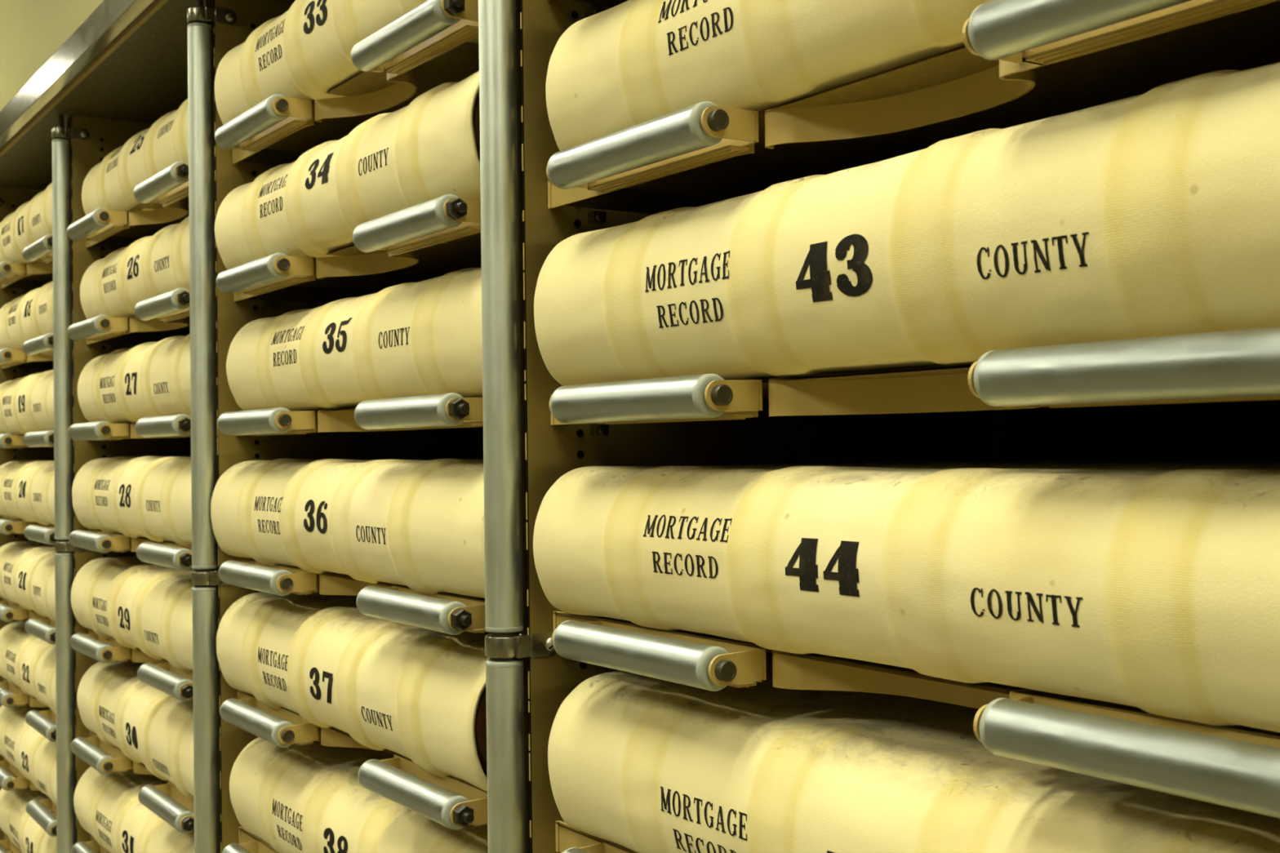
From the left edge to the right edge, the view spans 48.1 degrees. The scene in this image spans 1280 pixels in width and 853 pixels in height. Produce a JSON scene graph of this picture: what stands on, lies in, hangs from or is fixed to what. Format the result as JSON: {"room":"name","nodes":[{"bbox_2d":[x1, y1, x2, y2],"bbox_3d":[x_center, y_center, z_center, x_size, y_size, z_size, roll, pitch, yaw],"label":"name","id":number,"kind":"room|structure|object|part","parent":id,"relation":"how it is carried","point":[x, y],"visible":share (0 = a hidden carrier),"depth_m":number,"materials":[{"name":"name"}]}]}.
{"room":"records archive room","nodes":[
{"label":"records archive room","id":0,"kind":"room"},
{"bbox_2d":[0,0,103,111],"bbox_3d":[-0.776,-0.551,2.748,0.100,2.800,13.400,0,-1,-34],"label":"wall","id":1,"kind":"structure","parent":0,"point":[32,31],"depth_m":4.10,"materials":[{"name":"paint"}]},
{"bbox_3d":[-2.485,0.804,1.570,4.060,0.100,13.200,0,-1,-34],"label":"floor","id":2,"kind":"structure","parent":0,"visible":0},
{"bbox_2d":[0,118,76,852],"bbox_3d":[-0.642,0.186,2.050,0.441,1.102,0.542,0,-1,-34],"label":"shelving unit","id":3,"kind":"object","parent":2,"relation":"on","point":[12,198],"visible":0.02,"depth_m":2.16,"materials":[{"name":"metal"}]},
{"bbox_2d":[0,833,22,852],"bbox_3d":[-0.665,0.611,2.025,0.410,0.025,0.521,0,-1,-34],"label":"shelf","id":4,"kind":"object","parent":3,"relation":"in","point":[6,844],"visible":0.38,"depth_m":2.09,"materials":[{"name":"yellow"}]},
{"bbox_3d":[-0.794,0.609,1.938,0.036,0.017,0.521,0,-1,-34],"label":"rail","id":5,"kind":"part","parent":4,"relation":"part of","materials":[{"name":"beige metal"}]},
{"bbox_2d":[0,777,57,852],"bbox_3d":[-0.665,0.558,2.011,0.362,0.086,0.491,0,-1,-34],"label":"book","id":6,"kind":"object","parent":4,"relation":"on","point":[23,831],"visible":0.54,"depth_m":1.99,"materials":[{"name":"beige leather"}]},
{"bbox_2d":[0,234,53,293],"bbox_3d":[-0.676,-0.219,2.036,0.410,0.025,0.521,0,-1,-34],"label":"shelf","id":7,"kind":"object","parent":3,"relation":"in","point":[38,272],"visible":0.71,"depth_m":1.99,"materials":[{"name":"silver metal"}]},
{"bbox_2d":[0,182,52,263],"bbox_3d":[-0.681,-0.272,2.019,0.363,0.088,0.490,0,-1,-34],"label":"book","id":8,"kind":"object","parent":7,"relation":"on","point":[32,221],"visible":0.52,"depth_m":1.91,"materials":[{"name":"beige leather"}]},
{"bbox_3d":[-0.805,-0.221,1.950,0.036,0.017,0.521,0,-1,-34],"label":"rail","id":9,"kind":"part","parent":7,"relation":"part of","materials":[{"name":"metal"}]},
{"bbox_3d":[-0.662,-0.229,2.046,0.376,0.001,0.520,0,-1,-34],"label":"shelf plate","id":10,"kind":"part","parent":7,"relation":"part of","materials":[{"name":"metal"}]},
{"bbox_2d":[0,430,53,452],"bbox_3d":[-0.673,0.021,2.033,0.410,0.025,0.521,0,-1,-34],"label":"shelf","id":11,"kind":"object","parent":3,"relation":"in","point":[37,438],"visible":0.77,"depth_m":1.83,"materials":[{"name":"silver"}]},
{"bbox_2d":[0,369,53,435],"bbox_3d":[-0.678,-0.033,2.016,0.362,0.086,0.491,0,-1,-34],"label":"book","id":12,"kind":"object","parent":11,"relation":"on","point":[26,402],"visible":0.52,"depth_m":1.91,"materials":[{"name":"beige leather"}]},
{"bbox_3d":[-0.802,0.019,1.946,0.036,0.017,0.521,0,-1,-34],"label":"rail","id":13,"kind":"part","parent":11,"relation":"part of","materials":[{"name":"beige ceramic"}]},
{"bbox_2d":[0,333,53,373],"bbox_3d":[-0.674,-0.098,2.034,0.410,0.025,0.521,0,-1,-34],"label":"shelf","id":14,"kind":"object","parent":3,"relation":"in","point":[37,352],"visible":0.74,"depth_m":1.99,"materials":[{"name":"silver metal"}]},
{"bbox_2d":[0,280,53,350],"bbox_3d":[-0.673,-0.151,2.022,0.363,0.088,0.491,0,-1,-34],"label":"book","id":15,"kind":"object","parent":14,"relation":"on","point":[28,316],"visible":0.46,"depth_m":1.95,"materials":[{"name":"beige leather"}]},
{"bbox_3d":[-0.803,-0.100,1.948,0.036,0.017,0.521,0,-1,-34],"label":"rail","id":16,"kind":"part","parent":14,"relation":"part of","materials":[{"name":"metal"}]},
{"bbox_3d":[-0.782,0.141,2.259,0.441,1.002,0.021,0,-1,-34],"label":"panel","id":17,"kind":"part","parent":3,"relation":"part of","materials":[{"name":"metal"}]},
{"bbox_2d":[0,598,55,644],"bbox_3d":[-0.670,0.262,2.030,0.410,0.025,0.521,0,-1,-34],"label":"shelf","id":18,"kind":"object","parent":3,"relation":"in","point":[42,628],"visible":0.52,"depth_m":1.96,"materials":[{"name":"silver metal"}]},
{"bbox_3d":[-0.798,0.260,1.943,0.036,0.017,0.521,0,-1,-34],"label":"rail","id":19,"kind":"part","parent":18,"relation":"part of","materials":[{"name":"silver metal"}]},
{"bbox_2d":[0,541,57,622],"bbox_3d":[-0.677,0.209,2.016,0.362,0.087,0.498,0,-1,-34],"label":"book","id":20,"kind":"object","parent":18,"relation":"on","point":[27,568],"visible":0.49,"depth_m":1.93,"materials":[{"name":"beige leather"}]},
{"bbox_2d":[0,677,56,742],"bbox_3d":[-0.668,0.380,2.028,0.410,0.025,0.521,0,-1,-34],"label":"shelf","id":21,"kind":"object","parent":3,"relation":"in","point":[44,722],"visible":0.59,"depth_m":1.88,"materials":[{"name":"silver metal"}]},
{"bbox_3d":[-0.797,0.378,1.941,0.036,0.017,0.521,0,-1,-34],"label":"rail","id":22,"kind":"part","parent":21,"relation":"part of","materials":[{"name":"silver metal"}]},
{"bbox_2d":[0,621,56,714],"bbox_3d":[-0.671,0.327,2.012,0.362,0.086,0.490,0,-1,-34],"label":"book","id":23,"kind":"object","parent":21,"relation":"on","point":[27,661],"visible":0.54,"depth_m":1.93,"materials":[{"name":"beige leather"}]},
{"bbox_2d":[0,756,57,836],"bbox_3d":[-0.667,0.495,2.026,0.410,0.025,0.521,0,-1,-34],"label":"shelf","id":24,"kind":"object","parent":3,"relation":"in","point":[38,811],"visible":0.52,"depth_m":1.86,"materials":[{"name":"silver metal"}]},
{"bbox_2d":[0,703,56,804],"bbox_3d":[-0.671,0.442,2.011,0.362,0.085,0.492,0,-1,-34],"label":"book","id":25,"kind":"object","parent":24,"relation":"on","point":[34,756],"visible":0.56,"depth_m":1.92,"materials":[{"name":"beige leather"}]},
{"bbox_3d":[-0.795,0.493,1.940,0.036,0.017,0.521,0,-1,-34],"label":"rail","id":26,"kind":"part","parent":24,"relation":"part of","materials":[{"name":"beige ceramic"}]},
{"bbox_2d":[0,516,57,545],"bbox_3d":[-0.671,0.141,2.031,0.410,0.025,0.521,0,-1,-34],"label":"shelf","id":27,"kind":"object","parent":3,"relation":"in","point":[35,531],"visible":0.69,"depth_m":1.84,"materials":[{"name":"silver metal"}]},
{"bbox_2d":[0,459,54,525],"bbox_3d":[-0.677,0.088,2.015,0.362,0.086,0.492,0,-1,-34],"label":"book","id":28,"kind":"object","parent":27,"relation":"on","point":[27,486],"visible":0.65,"depth_m":1.91,"materials":[{"name":"beige leather"}]},
{"bbox_3d":[-0.800,0.139,1.945,0.036,0.017,0.521,0,-1,-34],"label":"rail","id":29,"kind":"part","parent":27,"relation":"part of","materials":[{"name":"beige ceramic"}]},
{"bbox_3d":[-0.657,0.131,2.041,0.376,0.001,0.520,0,-1,-34],"label":"shelf plate","id":30,"kind":"part","parent":27,"relation":"part of","materials":[{"name":"metal"}]},
{"bbox_3d":[-0.503,0.131,1.843,0.441,1.002,0.021,0,-1,-34],"label":"panel","id":31,"kind":"part","parent":3,"relation":"part of","materials":[{"name":"metal"}]},
{"bbox_2d":[0,0,295,191],"bbox_3d":[-0.210,-0.401,1.370,0.489,0.039,2.236,0,-1,-34],"label":"shelf top","id":32,"kind":"structure","parent":3,"relation":"on","point":[127,60],"depth_m":1.57,"materials":[{"name":"metal"}]},
{"bbox_2d":[71,0,221,852],"bbox_3d":[-0.339,0.176,1.599,0.441,1.102,0.542,0,-1,-34],"label":"shelving unit","id":33,"kind":"object","parent":2,"relation":"on","point":[106,135],"visible":0.03,"depth_m":1.70,"materials":[{"name":"metal"}]},
{"bbox_2d":[51,115,88,852],"bbox_3d":[-0.672,0.131,1.696,0.041,1.003,0.021,-1,-1,9],"label":"post","id":34,"kind":"object","parent":33,"relation":"attached to","point":[61,135],"visible":0.85,"depth_m":1.69,"materials":[{"name":"grey metal"}]},
{"bbox_2d":[71,834,110,852],"bbox_3d":[-0.363,0.482,1.575,0.410,0.025,0.521,0,-1,-34],"label":"shelf","id":35,"kind":"object","parent":33,"relation":"attached to","point":[91,846],"visible":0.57,"depth_m":1.63,"materials":[{"name":"silver"}]},
{"bbox_3d":[-0.492,0.480,1.488,0.036,0.017,0.521,0,-1,-34],"label":"rail","id":36,"kind":"part","parent":35,"relation":"part of","materials":[{"name":"beige metal"}]},
{"bbox_2d":[73,766,194,852],"bbox_3d":[-0.371,0.429,1.561,0.362,0.087,0.497,0,-1,-34],"label":"book","id":37,"kind":"object","parent":35,"relation":"on","point":[108,807],"visible":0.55,"depth_m":1.54,"materials":[{"name":"beige leather"}]},
{"bbox_2d":[66,161,189,253],"bbox_3d":[-0.372,-0.225,1.585,0.410,0.025,0.521,0,-1,-34],"label":"shelf","id":38,"kind":"object","parent":33,"relation":"attached to","point":[166,192],"visible":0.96,"depth_m":1.53,"materials":[{"name":"silver metal"}]},
{"bbox_2d":[81,98,188,215],"bbox_3d":[-0.369,-0.277,1.575,0.364,0.089,0.491,0,-1,-34],"label":"book","id":39,"kind":"object","parent":38,"relation":"on","point":[110,184],"visible":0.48,"depth_m":1.50,"materials":[{"name":"beige leather"}]},
{"bbox_3d":[-0.501,-0.226,1.498,0.036,0.017,0.521,0,-1,-34],"label":"rail","id":40,"kind":"part","parent":38,"relation":"part of","materials":[{"name":"beige metal"}]},
{"bbox_3d":[-0.359,-0.234,1.594,0.376,0.001,0.520,0,-1,-34],"label":"shelf plate","id":41,"kind":"part","parent":38,"relation":"part of","materials":[{"name":"metal"}]},
{"bbox_2d":[67,288,190,350],"bbox_3d":[-0.371,-0.110,1.583,0.410,0.025,0.521,0,-1,-34],"label":"shelf","id":42,"kind":"object","parent":33,"relation":"attached to","point":[167,314],"visible":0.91,"depth_m":1.53,"materials":[{"name":"silver"}]},
{"bbox_2d":[80,215,189,319],"bbox_3d":[-0.369,-0.162,1.571,0.363,0.087,0.490,0,-1,-34],"label":"book","id":43,"kind":"object","parent":42,"relation":"on","point":[113,286],"visible":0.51,"depth_m":1.48,"materials":[{"name":"beige leather"}]},
{"bbox_3d":[-0.500,-0.111,1.497,0.036,0.017,0.521,0,-1,-34],"label":"rail","id":44,"kind":"part","parent":42,"relation":"part of","materials":[{"name":"beige metal"}]},
{"bbox_3d":[-0.357,-0.119,1.593,0.376,0.001,0.520,0,-1,-34],"label":"shelf plate","id":45,"kind":"part","parent":42,"relation":"part of","materials":[{"name":"metal"}]},
{"bbox_2d":[67,413,191,445],"bbox_3d":[-0.369,0.005,1.581,0.410,0.025,0.521,0,-1,-34],"label":"shelf","id":46,"kind":"object","parent":33,"relation":"attached to","point":[171,426],"visible":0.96,"depth_m":1.53,"materials":[{"name":"silver"}]},
{"bbox_2d":[77,333,191,423],"bbox_3d":[-0.370,-0.048,1.567,0.363,0.088,0.490,0,-1,-34],"label":"book","id":47,"kind":"object","parent":46,"relation":"on","point":[126,385],"visible":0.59,"depth_m":1.47,"materials":[{"name":"beige leather"}]},
{"bbox_3d":[-0.498,0.003,1.495,0.036,0.017,0.521,0,-1,-34],"label":"rail","id":48,"kind":"part","parent":46,"relation":"part of","materials":[{"name":"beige metal"}]},
{"bbox_2d":[68,528,191,570],"bbox_3d":[-0.368,0.127,1.580,0.410,0.025,0.521,0,-1,-34],"label":"shelf","id":49,"kind":"object","parent":33,"relation":"attached to","point":[168,554],"visible":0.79,"depth_m":1.53,"materials":[{"name":"silver metal"}]},
{"bbox_2d":[71,456,191,546],"bbox_3d":[-0.376,0.074,1.566,0.363,0.088,0.499,0,-1,-34],"label":"book","id":50,"kind":"object","parent":49,"relation":"on","point":[149,497],"visible":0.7,"depth_m":1.46,"materials":[{"name":"beige leather"}]},
{"bbox_3d":[-0.354,0.117,1.589,0.376,0.001,0.520,0,-1,-34],"label":"shelf plate","id":51,"kind":"part","parent":49,"relation":"part of","materials":[{"name":"metal"}]},
{"bbox_3d":[-0.497,0.125,1.493,0.036,0.017,0.521,0,-1,-34],"label":"rail","id":52,"kind":"part","parent":49,"relation":"part of","materials":[{"name":"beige metal"}]},
{"bbox_2d":[69,628,193,701],"bbox_3d":[-0.366,0.244,1.578,0.410,0.025,0.521,0,-1,-34],"label":"shelf","id":53,"kind":"object","parent":33,"relation":"attached to","point":[163,677],"visible":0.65,"depth_m":1.52,"materials":[{"name":"silver metal"}]},
{"bbox_3d":[-0.495,0.243,1.492,0.036,0.017,0.521,0,-1,-34],"label":"rail","id":54,"kind":"part","parent":53,"relation":"part of","materials":[{"name":"beige metal"}]},
{"bbox_2d":[71,556,195,671],"bbox_3d":[-0.377,0.192,1.568,0.363,0.088,0.506,0,-1,-34],"label":"book","id":55,"kind":"object","parent":53,"relation":"on","point":[131,601],"visible":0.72,"depth_m":1.46,"materials":[{"name":"beige leather"}]},
{"bbox_3d":[-0.353,0.235,1.587,0.376,0.001,0.520,0,-1,-34],"label":"shelf plate","id":56,"kind":"part","parent":53,"relation":"part of","materials":[{"name":"metal"}]},
{"bbox_3d":[-0.479,0.130,1.807,0.441,1.002,0.021,0,-1,-34],"label":"panel","id":57,"kind":"part","parent":33,"relation":"part of","materials":[{"name":"metal"}]},
{"bbox_2d":[70,730,194,833],"bbox_3d":[-0.365,0.363,1.576,0.410,0.025,0.521,0,-1,-34],"label":"shelf","id":58,"kind":"object","parent":33,"relation":"attached to","point":[166,802],"visible":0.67,"depth_m":1.41,"materials":[{"name":"silver metal"}]},
{"bbox_3d":[-0.494,0.362,1.490,0.036,0.017,0.521,0,-1,-34],"label":"rail","id":59,"kind":"part","parent":58,"relation":"part of","materials":[{"name":"beige metal"}]},
{"bbox_2d":[76,658,194,799],"bbox_3d":[-0.369,0.310,1.561,0.364,0.089,0.491,0,-1,-34],"label":"book","id":60,"kind":"object","parent":58,"relation":"on","point":[153,728],"visible":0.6,"depth_m":1.46,"materials":[{"name":"beige leather"}]},
{"bbox_3d":[-0.200,0.121,1.391,0.441,1.002,0.021,0,-1,-34],"label":"panel","id":61,"kind":"part","parent":33,"relation":"part of","materials":[{"name":"metal"}]},
{"bbox_2d":[213,0,530,852],"bbox_3d":[-0.036,0.165,1.147,0.441,1.102,0.542,0,-1,-34],"label":"shelving unit","id":62,"kind":"object","parent":2,"relation":"on","point":[232,315],"visible":0.06,"depth_m":1.25,"materials":[{"name":"metal"}]},
{"bbox_2d":[186,0,236,852],"bbox_3d":[-0.369,0.121,1.244,0.041,1.003,0.021,-1,-1,9],"label":"post","id":63,"kind":"object","parent":62,"relation":"attached to","point":[200,19],"visible":0.91,"depth_m":1.24,"materials":[{"name":"grey metal"}]},
{"bbox_2d":[222,826,278,852],"bbox_3d":[-0.062,0.353,1.125,0.410,0.025,0.521,0,-1,-34],"label":"shelf","id":64,"kind":"object","parent":62,"relation":"attached to","point":[249,842],"visible":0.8,"depth_m":1.20,"materials":[{"name":"yellow"}]},
{"bbox_3d":[-0.191,0.352,1.038,0.036,0.017,0.521,0,-1,-34],"label":"rail","id":65,"kind":"part","parent":64,"relation":"part of","materials":[{"name":"beige metal"}]},
{"bbox_3d":[-0.048,0.344,1.134,0.376,0.001,0.520,0,-1,-34],"label":"shelf plate","id":66,"kind":"part","parent":64,"relation":"part of","materials":[{"name":"metal"}]},
{"bbox_2d":[229,727,488,852],"bbox_3d":[-0.062,0.300,1.111,0.362,0.085,0.490,0,-1,-34],"label":"book","id":67,"kind":"object","parent":64,"relation":"on","point":[311,797],"visible":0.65,"depth_m":1.07,"materials":[{"name":"beige leather"}]},
{"bbox_2d":[214,0,479,173],"bbox_3d":[-0.069,-0.242,1.133,0.410,0.025,0.521,0,-1,-34],"label":"shelf","id":68,"kind":"object","parent":62,"relation":"attached to","point":[427,47],"visible":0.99,"depth_m":1.05,"materials":[{"name":"silver metal"}]},
{"bbox_2d":[214,0,478,124],"bbox_3d":[-0.078,-0.295,1.120,0.364,0.089,0.499,0,-1,-34],"label":"book","id":69,"kind":"object","parent":68,"relation":"on","point":[304,51],"visible":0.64,"depth_m":1.06,"materials":[{"name":"beige leather"}]},
{"bbox_3d":[-0.056,-0.251,1.143,0.376,0.001,0.520,0,-1,-34],"label":"shelf plate","id":70,"kind":"part","parent":68,"relation":"part of","materials":[{"name":"metal"}]},
{"bbox_2d":[216,194,481,310],"bbox_3d":[-0.068,-0.121,1.132,0.410,0.025,0.521,0,-1,-34],"label":"shelf","id":71,"kind":"object","parent":62,"relation":"attached to","point":[406,245],"visible":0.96,"depth_m":1.08,"materials":[{"name":"silver"}]},
{"bbox_2d":[214,71,480,269],"bbox_3d":[-0.083,-0.174,1.129,0.363,0.090,0.474,0,-1,-34],"label":"book","id":72,"kind":"object","parent":71,"relation":"on","point":[425,149],"visible":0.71,"depth_m":0.98,"materials":[{"name":"beige leather"}]},
{"bbox_3d":[-0.197,-0.123,1.045,0.036,0.017,0.521,0,-1,-34],"label":"rail","id":73,"kind":"part","parent":71,"relation":"part of","materials":[{"name":"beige metal"}]},
{"bbox_3d":[-0.054,-0.131,1.141,0.376,0.001,0.520,0,-1,-34],"label":"shelf plate","id":74,"kind":"part","parent":71,"relation":"part of","materials":[{"name":"metal"}]},
{"bbox_2d":[217,392,483,442],"bbox_3d":[-0.066,-0.004,1.130,0.410,0.025,0.521,0,-1,-34],"label":"shelf","id":75,"kind":"object","parent":62,"relation":"attached to","point":[451,411],"visible":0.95,"depth_m":0.94,"materials":[{"name":"silver metal"}]},
{"bbox_3d":[-0.052,-0.013,1.139,0.376,0.001,0.520,0,-1,-34],"label":"shelf plate","id":76,"kind":"part","parent":75,"relation":"part of","materials":[{"name":"metal"}]},
{"bbox_2d":[226,267,482,411],"bbox_3d":[-0.066,-0.057,1.117,0.362,0.086,0.490,0,-1,-34],"label":"book","id":77,"kind":"object","parent":75,"relation":"on","point":[424,337],"visible":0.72,"depth_m":0.98,"materials":[{"name":"beige leather"}]},
{"bbox_3d":[-0.195,-0.005,1.044,0.036,0.017,0.521,0,-1,-34],"label":"rail","id":78,"kind":"part","parent":75,"relation":"part of","materials":[{"name":"beige metal"}]},
{"bbox_2d":[218,557,486,635],"bbox_3d":[-0.065,0.119,1.128,0.410,0.025,0.521,0,-1,-34],"label":"shelf","id":79,"kind":"object","parent":62,"relation":"attached to","point":[449,613],"visible":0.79,"depth_m":0.93,"materials":[{"name":"silver metal"}]},
{"bbox_2d":[210,457,484,598],"bbox_3d":[-0.080,0.067,1.124,0.363,0.088,0.508,0,-1,-34],"label":"book","id":80,"kind":"object","parent":79,"relation":"on","point":[418,525],"visible":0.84,"depth_m":0.98,"materials":[{"name":"beige leather"}]},
{"bbox_3d":[-0.051,0.110,1.138,0.376,0.001,0.520,0,-1,-34],"label":"shelf plate","id":81,"kind":"part","parent":79,"relation":"part of","materials":[{"name":"metal"}]},
{"bbox_3d":[-0.194,0.118,1.042,0.036,0.017,0.521,0,-1,-34],"label":"rail","id":82,"kind":"part","parent":79,"relation":"part of","materials":[{"name":"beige metal"}]},
{"bbox_2d":[219,689,487,830],"bbox_3d":[-0.063,0.233,1.127,0.410,0.025,0.521,0,-1,-34],"label":"shelf","id":83,"kind":"object","parent":62,"relation":"attached to","point":[452,802],"visible":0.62,"depth_m":0.93,"materials":[{"name":"silver metal"}]},
{"bbox_2d":[216,589,489,791],"bbox_3d":[-0.082,0.181,1.129,0.363,0.090,0.474,0,-1,-34],"label":"book","id":84,"kind":"object","parent":83,"relation":"on","point":[417,694],"visible":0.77,"depth_m":0.98,"materials":[{"name":"beige leather"}]},
{"bbox_3d":[-0.192,0.232,1.040,0.036,0.017,0.521,0,-1,-34],"label":"rail","id":85,"kind":"part","parent":83,"relation":"part of","materials":[{"name":"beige metal"}]},
{"bbox_3d":[-0.050,0.224,1.136,0.376,0.001,0.520,0,-1,-34],"label":"shelf plate","id":86,"kind":"part","parent":83,"relation":"part of","materials":[{"name":"metal"}]},
{"bbox_3d":[0.103,0.111,0.940,0.441,1.002,0.021,0,-1,-34],"label":"panel","id":87,"kind":"part","parent":62,"relation":"part of","materials":[{"name":"metal"}]},
{"bbox_2d":[520,0,1279,852],"bbox_3d":[0.267,0.155,0.696,0.441,1.102,0.542,0,-1,-34],"label":"shelving unit","id":88,"kind":"object","parent":2,"relation":"on","point":[1236,429],"visible":0.11,"depth_m":0.85,"materials":[{"name":"metal"}]},
{"bbox_2d":[478,0,556,852],"bbox_3d":[-0.066,0.111,0.793,0.041,1.003,0.021,-1,-1,9],"label":"post","id":89,"kind":"object","parent":88,"relation":"attached to","point":[504,646],"visible":0.93,"depth_m":0.79,"materials":[{"name":"grey metal"}]},
{"bbox_2d":[555,820,636,852],"bbox_3d":[0.240,0.224,0.675,0.410,0.025,0.521,0,-1,-34],"label":"shelf","id":90,"kind":"object","parent":88,"relation":"in","point":[569,839],"visible":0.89,"depth_m":0.77,"materials":[{"name":"yellow"}]},
{"bbox_2d":[547,654,1279,852],"bbox_3d":[0.236,0.171,0.659,0.361,0.085,0.490,0,-1,-34],"label":"book","id":91,"kind":"object","parent":90,"relation":"on","point":[637,763],"visible":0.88,"depth_m":0.61,"materials":[{"name":"beige leather"}]},
{"bbox_2d":[575,0,627,17],"bbox_3d":[0.234,-0.251,0.682,0.410,0.025,0.521,0,-1,-34],"label":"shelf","id":92,"kind":"object","parent":88,"relation":"in","point":[591,10],"visible":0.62,"depth_m":0.81,"materials":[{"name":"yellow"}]},
{"bbox_3d":[0.127,0.110,0.904,0.441,1.002,0.021,0,-1,-34],"label":"panel","id":93,"kind":"part","parent":88,"relation":"part of","materials":[{"name":"metal"}]},
{"bbox_2d":[546,0,1279,223],"bbox_3d":[0.235,-0.134,0.680,0.410,0.025,0.521,0,-1,-34],"label":"shelf","id":94,"kind":"object","parent":88,"relation":"in","point":[1019,62],"visible":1,"depth_m":0.61,"materials":[{"name":"silver metal"}]},
{"bbox_2d":[545,0,992,151],"bbox_3d":[0.234,-0.186,0.666,0.362,0.086,0.490,0,-1,-34],"label":"book","id":95,"kind":"object","parent":94,"relation":"on","point":[630,63],"visible":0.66,"depth_m":0.65,"materials":[{"name":"beige leather"}]},
{"bbox_2d":[548,326,1279,435],"bbox_3d":[0.237,-0.013,0.678,0.410,0.025,0.521,0,-1,-34],"label":"shelf","id":96,"kind":"object","parent":88,"relation":"in","point":[1238,365],"visible":1,"depth_m":0.50,"materials":[{"name":"silver metal"}]},
{"bbox_3d":[0.251,-0.022,0.688,0.376,0.001,0.520,0,-1,-34],"label":"shelf plate","id":97,"kind":"part","parent":96,"relation":"part of","materials":[{"name":"metal"}]},
{"bbox_3d":[0.108,-0.014,0.592,0.036,0.017,0.521,0,-1,-34],"label":"rail","id":98,"kind":"part","parent":96,"relation":"part of","materials":[{"name":"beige metal"}]},
{"bbox_2d":[533,62,1279,386],"bbox_3d":[0.230,-0.068,0.665,0.362,0.090,0.497,0,-1,-34],"label":"book","id":99,"kind":"object","parent":96,"relation":"on","point":[1155,212],"visible":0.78,"depth_m":0.52,"materials":[{"name":"beige leather"}]},
{"bbox_2d":[551,611,1279,818],"bbox_3d":[0.238,0.108,0.677,0.410,0.025,0.521,0,-1,-34],"label":"shelf","id":100,"kind":"object","parent":88,"relation":"in","point":[1237,766],"visible":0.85,"depth_m":0.49,"materials":[{"name":"silver metal"}]},
{"bbox_2d":[533,458,1279,733],"bbox_3d":[0.231,0.057,0.664,0.362,0.082,0.501,0,-1,-34],"label":"book","id":101,"kind":"object","parent":100,"relation":"on","point":[1152,586],"visible":1,"depth_m":0.53,"materials":[{"name":"beige leather"}]},
{"bbox_3d":[0.252,0.098,0.686,0.376,0.001,0.520,0,-1,-34],"label":"shelf plate","id":102,"kind":"part","parent":100,"relation":"part of","materials":[{"name":"metal"}]},
{"bbox_3d":[0.110,0.106,0.590,0.036,0.017,0.521,0,-1,-34],"label":"rail","id":103,"kind":"part","parent":100,"relation":"part of","materials":[{"name":"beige metal"}]},
{"bbox_3d":[0.434,0.105,0.809,0.002,1.002,0.520,0,-1,-34],"label":"panel","id":104,"kind":"part","parent":88,"relation":"part of","materials":[{"name":"metal"}]}
]}

